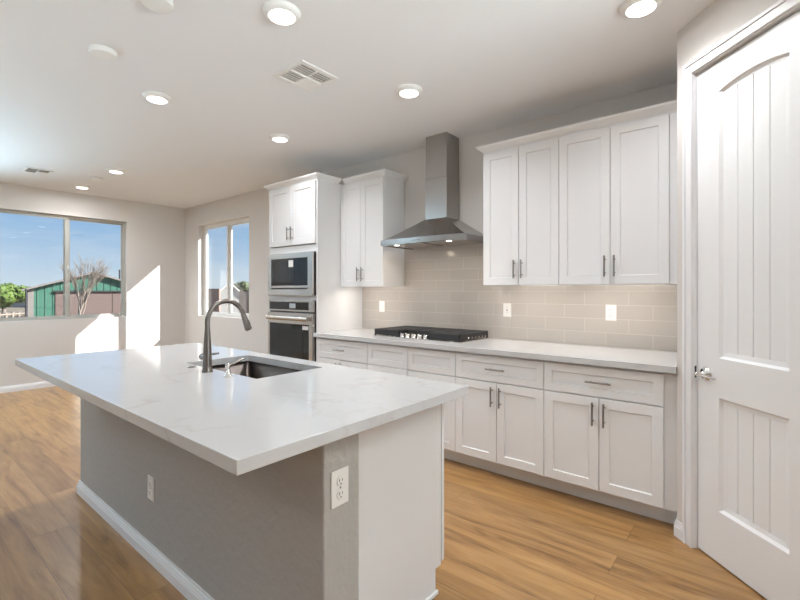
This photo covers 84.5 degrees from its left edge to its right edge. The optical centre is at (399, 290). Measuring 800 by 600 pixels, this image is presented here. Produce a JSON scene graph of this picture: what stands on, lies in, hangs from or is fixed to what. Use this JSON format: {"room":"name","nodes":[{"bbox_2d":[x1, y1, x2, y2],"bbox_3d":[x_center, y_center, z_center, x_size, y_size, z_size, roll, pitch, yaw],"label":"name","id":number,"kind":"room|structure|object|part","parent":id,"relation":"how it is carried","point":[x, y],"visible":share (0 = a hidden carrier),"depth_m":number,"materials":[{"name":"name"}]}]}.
{"room":"kitchen","nodes":[
{"label":"kitchen","id":0,"kind":"room"},
{"bbox_2d":[0,182,184,386],"bbox_3d":[-5.918,-0.038,4.966,0.150,2.743,7.135,0,0,40],"label":"wall","id":1,"kind":"structure","parent":0,"point":[155,234],"depth_m":6.86,"materials":[{"name":"white paint"}]},
{"bbox_2d":[0,381,55,393],"bbox_3d":[-5.902,1.290,4.855,0.015,0.085,6.985,0,0,40],"label":"baseboard","id":2,"kind":"structure","parent":1,"relation":"attached to","point":[13,388],"depth_m":5.91,"materials":[{"name":"white paint"}]},
{"bbox_2d":[0,209,125,321],"bbox_3d":[-4.800,-0.337,6.322,0.061,1.480,1.520,0,0,40],"label":"window","id":3,"kind":"structure","parent":1,"relation":"in","point":[66,219],"depth_m":6.35,"materials":[{"name":"grey plastic"}]},
{"bbox_3d":[-5.019,-0.337,6.045,0.020,1.416,0.751,0,0,40],"label":"sash","id":4,"kind":"part","parent":3,"relation":"part of","materials":[{"name":"clear glass"}]},
{"bbox_3d":[-4.589,-0.337,6.602,0.020,1.416,0.755,0,0,40],"label":"sash","id":5,"kind":"part","parent":3,"relation":"part of","materials":[{"name":"clear glass"}]},
{"bbox_2d":[0,0,715,208],"bbox_3d":[-1.606,-1.456,1.314,11.450,0.149,7.285,0,0,40],"label":"ceiling","id":6,"kind":"structure","parent":0,"point":[479,66],"depth_m":2.94,"materials":[{"name":"white paint"}]},
{"bbox_2d":[21,167,53,174],"bbox_3d":[-4.257,-1.405,5.165,0.250,0.010,0.255,0,0,40],"label":"ceiling vent","id":7,"kind":"object","parent":6,"relation":"in","point":[26,169],"visible":1,"depth_m":5.16,"materials":[{"name":"white plastic"}]},
{"bbox_2d":[73,184,90,188],"bbox_3d":[-4.276,-1.393,5.917,0.188,0.035,0.188,0,0,40],"label":"recessed light","id":8,"kind":"object","parent":6,"relation":"in","point":[79,186],"visible":1,"depth_m":5.87,"materials":[{"name":"white plastic"}]},
{"bbox_2d":[106,168,125,173],"bbox_3d":[-3.313,-1.393,5.134,0.188,0.035,0.188,0,0,40],"label":"recessed light","id":9,"kind":"object","parent":6,"relation":"in","point":[112,170],"visible":1,"depth_m":5.09,"materials":[{"name":"white plastic"}]},
{"bbox_2d":[142,91,171,103],"bbox_3d":[-1.763,-1.393,3.192,0.188,0.035,0.188,0,0,40],"label":"recessed light","id":10,"kind":"object","parent":6,"relation":"in","point":[156,97],"visible":1,"depth_m":3.15,"materials":[{"name":"white plastic"}]},
{"bbox_2d":[269,133,290,141],"bbox_3d":[-1.100,-1.393,4.033,0.188,0.035,0.188,0,0,40],"label":"recessed light","id":11,"kind":"object","parent":6,"relation":"in","point":[277,137],"visible":1,"depth_m":3.98,"materials":[{"name":"white plastic"}]},
{"bbox_2d":[262,0,300,25],"bbox_3d":[-0.597,-1.393,2.225,0.188,0.035,0.188,0,0,40],"label":"recessed light","id":12,"kind":"object","parent":6,"relation":"in","point":[280,12],"visible":1,"depth_m":2.19,"materials":[{"name":"white plastic"}]},
{"bbox_2d":[273,60,338,91],"bbox_3d":[-0.618,-1.405,2.894,0.305,0.010,0.300,0,0,40],"label":"ceiling vent","id":13,"kind":"object","parent":6,"relation":"in","point":[302,74],"visible":1,"depth_m":2.88,"materials":[{"name":"white plastic"}]},
{"bbox_2d":[396,84,421,97],"bbox_3d":[0.063,-1.393,3.089,0.188,0.035,0.188,0,0,40],"label":"recessed light","id":14,"kind":"object","parent":6,"relation":"in","point":[405,90],"visible":1,"depth_m":3.04,"materials":[{"name":"white plastic"}]},
{"bbox_2d":[620,0,662,17],"bbox_3d":[1.184,-1.393,2.163,0.188,0.035,0.188,0,0,40],"label":"recessed light","id":15,"kind":"object","parent":6,"relation":"in","point":[628,8],"visible":1,"depth_m":2.15,"materials":[{"name":"white plastic"}]},
{"bbox_2d":[0,386,766,599],"bbox_3d":[-1.606,1.393,1.314,11.450,0.120,7.285,0,0,40],"label":"floor","id":16,"kind":"structure","parent":0,"point":[506,538],"depth_m":2.33,"materials":[{"name":"brown wood"}]},
{"bbox_2d":[77,398,443,599],"bbox_3d":[-0.930,0.891,2.437,2.446,0.884,0.814,0,0,40],"label":"kitchen island","id":17,"kind":"object","parent":16,"relation":"on","point":[272,531],"visible":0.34,"depth_m":1.75,"materials":[{"name":"grey paint"}]},
{"bbox_3d":[-1.134,1.291,2.189,2.446,0.084,0.170,0,0,40],"label":"island baseboard","id":18,"kind":"part","parent":17,"relation":"part of","materials":[{"name":"white paint"}]},
{"bbox_2d":[148,475,153,501],"bbox_3d":[-1.232,0.975,2.173,0.074,0.116,0.009,0,0,40],"label":"outlet","id":19,"kind":"object","parent":17,"relation":"attached to","point":[150,479],"visible":1,"depth_m":2.16,"materials":[{"name":"white plastic"}]},
{"bbox_2d":[15,343,468,475],"bbox_3d":[-1.009,0.430,2.280,2.492,0.038,1.093,0,0,40],"label":"island countertop","id":20,"kind":"structure","parent":17,"relation":"on","point":[238,424],"depth_m":1.70,"materials":[{"name":"white stone"}]},
{"bbox_2d":[199,299,251,372],"bbox_3d":[-0.918,0.226,2.326,0.084,0.369,0.274,0,0,40],"label":"faucet","id":21,"kind":"object","parent":20,"relation":"on","point":[206,356],"visible":1,"depth_m":2.23,"materials":[{"name":"silver metal"}]},
{"bbox_3d":[-0.913,0.117,2.307,0.024,0.151,0.223,0,0,40],"label":"spout","id":22,"kind":"part","parent":21,"relation":"part of","materials":[{"name":"silver metal"}]},
{"bbox_2d":[223,358,242,376],"bbox_3d":[-0.808,0.371,2.136,0.044,0.080,0.103,0,0,40],"label":"soap dispenser","id":23,"kind":"object","parent":20,"relation":"on","point":[227,371],"visible":1,"depth_m":2.11,"materials":[{"name":"silver metal"}]},
{"bbox_2d":[212,361,300,378],"bbox_3d":[-0.821,0.565,2.439,0.776,0.230,0.456,0,0,40],"label":"sink","id":24,"kind":"object","parent":20,"relation":"in","point":[256,370],"visible":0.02,"depth_m":2.75,"materials":[{"name":"grey metal"}]},
{"bbox_2d":[331,466,347,508],"bbox_3d":[-0.191,0.627,1.404,0.009,0.116,0.074,0,0,40],"label":"outlet","id":25,"kind":"object","parent":17,"relation":"attached to","point":[339,478],"visible":1,"depth_m":1.40,"materials":[{"name":"white plastic"}]},
{"bbox_2d":[337,475,344,485],"bbox_3d":[-0.189,0.606,1.403,0.003,0.033,0.033,0,0,40],"label":"socket","id":26,"kind":"object","parent":25,"relation":"attached to","point":[340,478],"depth_m":1.40,"materials":[{"name":"grey plastic"}]},
{"bbox_2d":[337,489,344,499],"bbox_3d":[-0.189,0.648,1.403,0.003,0.033,0.033,0,0,40],"label":"socket","id":27,"kind":"object","parent":25,"relation":"attached to","point":[340,492],"depth_m":1.40,"materials":[{"name":"grey plastic"}]},
{"bbox_3d":[-0.009,0.891,1.749,0.018,0.882,0.580,0,0,40],"label":"panel","id":28,"kind":"part","parent":17,"relation":"part of","materials":[{"name":"white paint"}]},
{"bbox_3d":[-0.007,1.323,1.727,0.012,0.019,0.545,0,0,40],"label":"shoe molding","id":29,"kind":"part","parent":17,"relation":"part of","materials":[{"name":"white paint"}]},
{"bbox_3d":[0.014,0.838,2.128,0.465,0.746,0.020,0,0,40],"label":"door","id":30,"kind":"part","parent":17,"relation":"part of","materials":[{"name":"white paint"}]},
{"bbox_2d":[269,180,362,356],"bbox_3d":[-0.941,0.112,4.837,0.805,2.441,0.699,0,0,40],"label":"tall cabinet","id":31,"kind":"object","parent":16,"relation":"on","point":[304,217],"visible":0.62,"depth_m":4.52,"materials":[{"name":"white paint"}]},
{"bbox_3d":[-1.285,-0.784,4.726,0.386,0.618,0.020,0,0,40],"label":"door","id":32,"kind":"part","parent":31,"relation":"part of","materials":[{"name":"white paint"}]},
{"bbox_2d":[266,300,315,360],"bbox_3d":[-0.980,0.450,4.789,0.757,0.706,0.656,0,0,40],"label":"wall oven","id":33,"kind":"object","parent":31,"relation":"in","point":[291,323],"visible":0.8,"depth_m":4.54,"materials":[{"name":"silver metal"}]},
{"bbox_3d":[-1.173,0.282,4.556,0.687,0.046,0.051,0,0,40],"label":"handle","id":34,"kind":"part","parent":33,"relation":"part of","materials":[{"name":"silver metal"}]},
{"bbox_3d":[-1.167,0.155,4.598,0.652,0.080,0.003,0,0,40],"label":"control glass","id":35,"kind":"part","parent":33,"relation":"part of","materials":[{"name":"black glass"}]},
{"bbox_3d":[-1.153,0.545,4.595,0.665,0.404,0.028,0,0,40],"label":"door glass","id":36,"kind":"part","parent":33,"relation":"part of","materials":[{"name":"black glass"}]},
{"bbox_2d":[268,251,315,295],"bbox_3d":[-1.012,-0.172,4.751,0.757,0.440,0.455,0,0,40],"label":"microwave","id":37,"kind":"object","parent":31,"relation":"in","point":[294,274],"visible":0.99,"depth_m":4.54,"materials":[{"name":"silver metal"}]},
{"bbox_3d":[-1.210,-0.196,4.636,0.470,0.277,0.018,0,0,40],"label":"door","id":38,"kind":"part","parent":37,"relation":"part of","materials":[{"name":"black glass"}]},
{"bbox_3d":[-0.970,-0.196,4.439,0.144,0.277,0.018,0,0,40],"label":"control panel","id":39,"kind":"part","parent":37,"relation":"part of","materials":[{"name":"black glass"}]},
{"bbox_3d":[-0.984,-0.784,4.478,0.386,0.618,0.020,0,0,40],"label":"door","id":40,"kind":"part","parent":31,"relation":"part of","materials":[{"name":"white paint"}]},
{"bbox_2d":[263,169,408,190],"bbox_3d":[-0.711,-1.128,4.650,1.498,0.058,0.694,0,0,40],"label":"crown molding","id":41,"kind":"structure","parent":31,"relation":"attached to","point":[313,176],"depth_m":4.42,"materials":[{"name":"white paint"}]},
{"bbox_2d":[316,337,368,369],"bbox_3d":[-0.360,0.891,4.357,0.697,0.881,0.699,0,0,40],"label":"base cabinet","id":42,"kind":"object","parent":16,"relation":"on","point":[349,353],"visible":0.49,"depth_m":4.09,"materials":[{"name":"white paint"}]},
{"bbox_3d":[-0.686,0.931,4.233,0.342,0.560,0.020,0,0,40],"label":"door","id":43,"kind":"part","parent":42,"relation":"part of","materials":[{"name":"white paint"}]},
{"bbox_3d":[-0.418,0.931,4.012,0.345,0.560,0.020,0,0,40],"label":"door","id":44,"kind":"part","parent":42,"relation":"part of","materials":[{"name":"white paint"}]},
{"bbox_2d":[368,342,462,462],"bbox_3d":[0.263,0.891,3.844,0.914,0.881,0.699,0,0,40],"label":"base cabinet","id":45,"kind":"object","parent":16,"relation":"on","point":[426,363],"visible":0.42,"depth_m":3.49,"materials":[{"name":"white paint"}]},
{"bbox_3d":[-0.107,0.931,3.755,0.453,0.560,0.020,0,0,40],"label":"door","id":46,"kind":"part","parent":45,"relation":"part of","materials":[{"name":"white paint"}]},
{"bbox_3d":[-0.107,0.554,3.755,0.453,0.178,0.020,0,0,40],"label":"drawer","id":47,"kind":"part","parent":45,"relation":"part of","materials":[{"name":"white paint"}]},
{"bbox_3d":[0.246,0.554,3.464,0.454,0.178,0.020,0,0,40],"label":"drawer","id":48,"kind":"part","parent":45,"relation":"part of","materials":[{"name":"white paint"}]},
{"bbox_3d":[0.246,0.931,3.464,0.454,0.560,0.020,0,0,40],"label":"door","id":49,"kind":"part","parent":45,"relation":"part of","materials":[{"name":"white paint"}]},
{"bbox_2d":[313,328,676,373],"bbox_3d":[0.540,0.430,3.610,3.037,0.038,0.688,0,0,40],"label":"countertop","id":50,"kind":"structure","parent":45,"relation":"on","point":[626,358],"depth_m":3.03,"materials":[{"name":"white stone"}]},
{"bbox_2d":[373,325,489,343],"bbox_3d":[0.264,0.377,3.897,0.920,0.068,0.490,0,0,40],"label":"gas cooktop","id":51,"kind":"object","parent":50,"relation":"in","point":[448,335],"visible":1,"depth_m":3.75,"materials":[{"name":"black metal"}]},
{"bbox_2d":[456,351,549,487],"bbox_3d":[0.878,0.891,3.337,0.679,0.881,0.699,0,0,40],"label":"base cabinet","id":52,"kind":"object","parent":16,"relation":"on","point":[500,421],"visible":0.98,"depth_m":3.08,"materials":[{"name":"white paint"}]},
{"bbox_3d":[0.554,0.931,3.211,0.336,0.560,0.020,0,0,40],"label":"door","id":53,"kind":"part","parent":52,"relation":"part of","materials":[{"name":"white paint"}]},
{"bbox_3d":[0.642,0.746,3.101,0.011,0.140,0.036,0,0,40],"label":"handle","id":54,"kind":"part","parent":52,"relation":"part of","materials":[{"name":"silver metal"}]},
{"bbox_3d":[0.667,0.554,3.081,0.145,0.011,0.036,0,0,40],"label":"handle","id":55,"kind":"part","parent":52,"relation":"part of","materials":[{"name":"silver metal"}]},
{"bbox_3d":[0.685,0.554,3.102,0.676,0.178,0.020,0,0,40],"label":"drawer","id":56,"kind":"part","parent":52,"relation":"part of","materials":[{"name":"white paint"}]},
{"bbox_3d":[0.816,0.931,2.994,0.336,0.560,0.020,0,0,40],"label":"door","id":57,"kind":"part","parent":52,"relation":"part of","materials":[{"name":"white paint"}]},
{"bbox_2d":[544,360,676,523],"bbox_3d":[1.428,0.891,2.884,0.744,0.881,0.699,0,0,40],"label":"base cabinet","id":58,"kind":"object","parent":16,"relation":"on","point":[610,433],"visible":0.96,"depth_m":2.62,"materials":[{"name":"white paint"}]},
{"bbox_3d":[1.078,0.931,2.778,0.336,0.560,0.020,0,0,40],"label":"door","id":59,"kind":"part","parent":58,"relation":"part of","materials":[{"name":"white paint"}]},
{"bbox_3d":[1.167,0.746,2.669,0.011,0.140,0.036,0,0,40],"label":"handle","id":60,"kind":"part","parent":58,"relation":"part of","materials":[{"name":"silver metal"}]},
{"bbox_3d":[1.192,0.554,2.648,0.145,0.011,0.036,0,0,40],"label":"handle","id":61,"kind":"part","parent":58,"relation":"part of","materials":[{"name":"silver metal"}]},
{"bbox_3d":[1.216,0.746,2.628,0.011,0.140,0.036,0,0,40],"label":"handle","id":62,"kind":"part","parent":58,"relation":"part of","materials":[{"name":"silver metal"}]},
{"bbox_3d":[1.210,0.554,2.670,0.677,0.178,0.020,0,0,40],"label":"drawer","id":63,"kind":"part","parent":58,"relation":"part of","materials":[{"name":"white paint"}]},
{"bbox_3d":[1.341,0.931,2.562,0.337,0.560,0.020,0,0,40],"label":"door","id":64,"kind":"part","parent":58,"relation":"part of","materials":[{"name":"white paint"}]},
{"bbox_2d":[185,82,676,353],"bbox_3d":[0.663,-0.038,4.067,11.150,2.743,0.150,0,0,40],"label":"wall","id":65,"kind":"structure","parent":0,"point":[229,332],"depth_m":6.01,"materials":[{"name":"white paint"}]},
{"bbox_2d":[204,218,248,317],"bbox_3d":[-2.672,-0.337,6.867,1.511,1.480,0.061,0,0,40],"label":"window","id":66,"kind":"structure","parent":65,"relation":"in","point":[229,224],"depth_m":6.87,"materials":[{"name":"white plastic"}]},
{"bbox_3d":[-2.948,-0.337,7.087,0.716,1.390,0.020,0,0,40],"label":"sash","id":67,"kind":"part","parent":66,"relation":"part of","materials":[{"name":"clear glass"}]},
{"bbox_3d":[-2.405,-0.337,6.667,0.756,1.390,0.020,0,0,40],"label":"sash","id":68,"kind":"part","parent":66,"relation":"part of","materials":[{"name":"clear glass"}]},
{"bbox_2d":[341,177,404,286],"bbox_3d":[-0.296,-0.576,4.519,0.588,1.066,0.369,0,0,40],"label":"upper cabinet","id":69,"kind":"object","parent":65,"relation":"attached to","point":[373,210],"visible":1,"depth_m":4.37,"materials":[{"name":"white paint"}]},
{"bbox_3d":[-0.499,-0.569,4.506,0.288,1.048,0.020,0,0,40],"label":"door","id":70,"kind":"part","parent":69,"relation":"part of","materials":[{"name":"white paint"}]},
{"bbox_3d":[-0.272,-0.569,4.319,0.293,1.048,0.020,0,0,40],"label":"door","id":71,"kind":"part","parent":69,"relation":"part of","materials":[{"name":"white paint"}]},
{"bbox_2d":[381,132,482,249],"bbox_3d":[0.305,-0.907,3.919,0.890,1.004,0.510,0,0,40],"label":"range hood","id":72,"kind":"object","parent":65,"relation":"attached to","point":[441,226],"visible":0.97,"depth_m":3.94,"materials":[{"name":"silver metal"}]},
{"bbox_2d":[363,243,676,351],"bbox_3d":[0.763,-0.006,3.881,3.036,0.835,0.010,0,0,40],"label":"backsplash","id":73,"kind":"structure","parent":65,"relation":"attached to","point":[443,287],"depth_m":3.70,"materials":[{"name":"beige tile"}]},
{"bbox_2d":[379,301,384,311],"bbox_3d":[-0.192,0.165,4.656,0.074,0.116,0.008,0,0,40],"label":"wall switch","id":74,"kind":"object","parent":73,"relation":"attached to","point":[381,303],"visible":1,"depth_m":4.65,"materials":[{"name":"white plastic"}]},
{"bbox_2d":[503,303,510,316],"bbox_3d":[0.912,0.163,3.745,0.074,0.116,0.009,0,0,40],"label":"outlet","id":75,"kind":"object","parent":73,"relation":"attached to","point":[506,306],"visible":1,"depth_m":3.74,"materials":[{"name":"white plastic"}]},
{"bbox_2d":[505,306,508,313],"bbox_3d":[0.911,0.163,3.743,0.034,0.068,0.003,0,0,40],"label":"socket","id":76,"kind":"object","parent":75,"relation":"attached to","point":[506,307],"depth_m":3.74,"materials":[{"name":"grey plastic"}]},
{"bbox_2d":[606,305,615,320],"bbox_3d":[1.545,0.160,3.223,0.074,0.116,0.009,0,0,40],"label":"outlet","id":77,"kind":"object","parent":73,"relation":"attached to","point":[610,309],"visible":1,"depth_m":3.22,"materials":[{"name":"white plastic"}]},
{"bbox_2d":[483,138,558,285],"bbox_3d":[0.996,-0.576,3.454,0.606,1.066,0.369,0,0,40],"label":"upper cabinet","id":78,"kind":"object","parent":65,"relation":"attached to","point":[521,184],"visible":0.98,"depth_m":3.33,"materials":[{"name":"white paint"}]},
{"bbox_3d":[0.790,-0.569,3.444,0.298,1.048,0.020,0,0,40],"label":"door","id":79,"kind":"part","parent":78,"relation":"part of","materials":[{"name":"white paint"}]},
{"bbox_3d":[0.865,-0.165,3.345,0.011,0.140,0.036,0,0,40],"label":"handle","id":80,"kind":"part","parent":78,"relation":"part of","materials":[{"name":"silver metal"}]},
{"bbox_3d":[1.024,-0.569,3.251,0.301,1.048,0.020,0,0,40],"label":"door","id":81,"kind":"part","parent":78,"relation":"part of","materials":[{"name":"white paint"}]},
{"bbox_2d":[559,112,676,284],"bbox_3d":[1.525,-0.576,3.018,0.764,1.066,0.369,0,0,40],"label":"upper cabinet","id":82,"kind":"object","parent":65,"relation":"attached to","point":[618,183],"visible":0.96,"depth_m":2.89,"materials":[{"name":"white paint"}]},
{"bbox_2d":[476,100,676,153],"bbox_3d":[1.272,-1.128,3.229,1.420,0.058,0.364,0,0,40],"label":"crown molding","id":83,"kind":"structure","parent":82,"relation":"attached to","point":[669,107],"depth_m":3.02,"materials":[{"name":"white paint"}]},
{"bbox_3d":[1.273,-0.569,3.045,0.337,1.048,0.020,0,0,40],"label":"door","id":84,"kind":"part","parent":82,"relation":"part of","materials":[{"name":"white paint"}]},
{"bbox_3d":[1.364,-0.165,2.934,0.011,0.140,0.036,0,0,40],"label":"handle","id":85,"kind":"part","parent":82,"relation":"part of","materials":[{"name":"silver metal"}]},
{"bbox_3d":[1.410,-0.165,2.896,0.011,0.140,0.036,0,0,40],"label":"handle","id":86,"kind":"part","parent":82,"relation":"part of","materials":[{"name":"silver metal"}]},
{"bbox_3d":[1.536,-0.569,2.829,0.336,1.048,0.020,0,0,40],"label":"door","id":87,"kind":"part","parent":82,"relation":"part of","materials":[{"name":"white paint"}]},
{"bbox_2d":[677,0,778,522],"bbox_3d":[1.619,-0.038,1.883,0.120,2.743,1.044,0,0,-5],"label":"wall","id":88,"kind":"structure","parent":0,"point":[721,18],"depth_m":2.36,"materials":[{"name":"white paint"}]},
{"bbox_2d":[682,0,799,547],"bbox_3d":[1.601,0.073,1.970,0.139,2.519,0.745,0,0,-5],"label":"trim","id":89,"kind":"structure","parent":88,"relation":"attached to","point":[781,10],"depth_m":2.28,"materials":[{"name":"white paint"}]},
{"bbox_2d":[694,10,799,599],"bbox_3d":[1.556,0.104,1.966,0.096,2.441,0.621,0,0,-6],"label":"door","id":90,"kind":"structure","parent":88,"relation":"in","point":[748,374],"depth_m":1.97,"materials":[{"name":"white paint"}]},
{"bbox_3d":[1.500,0.420,2.168,0.023,0.023,0.123,0,0,-6],"label":"lever","id":91,"kind":"part","parent":90,"relation":"part of","materials":[{"name":"silver metal"}]},
{"bbox_3d":[1.520,0.419,2.218,0.050,0.072,0.072,0,0,-5],"label":"handle","id":92,"kind":"part","parent":90,"relation":"part of","materials":[{"name":"silver metal"}]},
{"bbox_3d":[1.769,-0.038,2.634,0.100,2.743,0.655,0,0,39],"label":"wall","id":93,"kind":"structure","parent":0,"visible":0},
{"bbox_2d":[674,517,681,540],"bbox_3d":[1.527,1.290,2.419,0.046,0.085,0.175,0,0,24],"label":"baseboard","id":94,"kind":"structure","parent":93,"relation":"attached to","point":[677,525],"depth_m":2.37,"materials":[{"name":"white paint"}]},
{"label":"outside","id":95,"kind":"structure","parent":0,"visible":0},
{"bbox_2d":[0,307,24,317],"bbox_3d":[0.000,2.193,0.000,320.000,1.400,320.000,0,0,39],"label":"ground","id":96,"kind":"structure","parent":95,"point":[8,309],"depth_m":64.79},
{"bbox_2d":[0,311,24,317],"bbox_3d":[-27.972,2.213,31.500,0.174,1.360,3.190,0,0,-6],"label":"rail fence","id":97,"kind":"object","parent":96,"relation":"on","point":[5,314],"visible":0.37,"depth_m":31.73,"materials":[{"name":"beige wood"}]},
{"bbox_2d":[0,283,29,313],"bbox_3d":[-46.727,0.950,52.068,4.457,3.887,5.480,0,0,40],"label":"tree","id":98,"kind":"object","parent":96,"relation":"on","point":[10,293],"visible":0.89,"depth_m":51.63,"materials":[{"name":"green plant"}]},
{"bbox_2d":[10,302,24,306],"bbox_3d":[-69.455,1.443,80.000,14.800,2.900,6.800,0,0,-1],"label":"building","id":99,"kind":"structure","parent":96,"relation":"on","point":[14,304],"depth_m":77.03,"materials":[{"name":"grey paint"}]},
{"bbox_2d":[25,289,26,316],"bbox_3d":[-25.500,1.371,30.000,0.111,3.043,0.111,0,0,-28],"label":"utility pole","id":100,"kind":"object","parent":96,"relation":"on","point":[25,289],"visible":0.6,"depth_m":29.96,"materials":[{"name":"grey metal"}]},
{"bbox_2d":[21,273,120,316],"bbox_3d":[-33.022,0.526,46.614,10.725,4.813,10.000,0,0,-41],"label":"shed","id":101,"kind":"object","parent":96,"relation":"on","point":[46,299],"visible":0.48,"depth_m":42.17,"materials":[{"name":"green metal"}]},
{"bbox_3d":[-36.592,1.417,43.523,0.420,3.033,9.040,0,0,-41],"label":"corner panel","id":102,"kind":"part","parent":101,"relation":"part of","materials":[{"name":"grey metal"}]},
{"bbox_3d":[-31.646,1.526,41.806,1.719,2.813,0.070,0,0,-41],"label":"garage door","id":103,"kind":"part","parent":101,"relation":"part of","materials":[{"name":"pink metal"}]},
{"bbox_3d":[-29.913,1.526,43.294,2.653,2.813,0.070,0,0,-41],"label":"garage door","id":104,"kind":"part","parent":101,"relation":"part of","materials":[{"name":"pink metal"}]},
{"bbox_3d":[-27.863,1.526,45.054,2.653,2.813,0.070,0,0,-41],"label":"garage door","id":105,"kind":"part","parent":101,"relation":"part of","materials":[{"name":"pink metal"}]},
{"bbox_2d":[59,251,112,314],"bbox_3d":[-15.966,0.416,22.381,2.301,5.002,1.754,0,0,-31],"label":"bare tree","id":106,"kind":"object","parent":96,"relation":"on","point":[73,279],"visible":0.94,"depth_m":22.18,"materials":[{"name":"brown plant"}]},
{"bbox_2d":[208,289,219,311],"bbox_3d":[-10.200,1.411,24.100,0.654,3.063,0.200,0,0,0],"label":"wall","id":107,"kind":"structure","parent":96,"relation":"on","point":[213,294],"depth_m":24.00,"materials":[{"name":"brown"}]},
{"bbox_2d":[220,284,239,312],"bbox_3d":[-12.212,1.137,31.366,1.850,3.513,3.300,0,0,-24],"label":"house","id":108,"kind":"structure","parent":96,"relation":"on","point":[223,291],"depth_m":29.99,"materials":[{"name":"grey paint"}]},
{"bbox_2d":[232,281,248,290],"bbox_3d":[-14.104,1.006,39.105,2.501,3.774,1.994,0,0,-29],"label":"tree","id":109,"kind":"object","parent":96,"relation":"on","point":[242,286],"visible":0.36,"depth_m":38.48,"materials":[{"name":"green plant"}]},
{"bbox_2d":[239,291,248,312],"bbox_3d":[-7.475,1.482,22.100,1.150,2.923,0.200,0,0,0],"label":"wall","id":110,"kind":"structure","parent":96,"relation":"on","point":[243,295],"depth_m":22.00,"materials":[{"name":"brown"}]}
]}

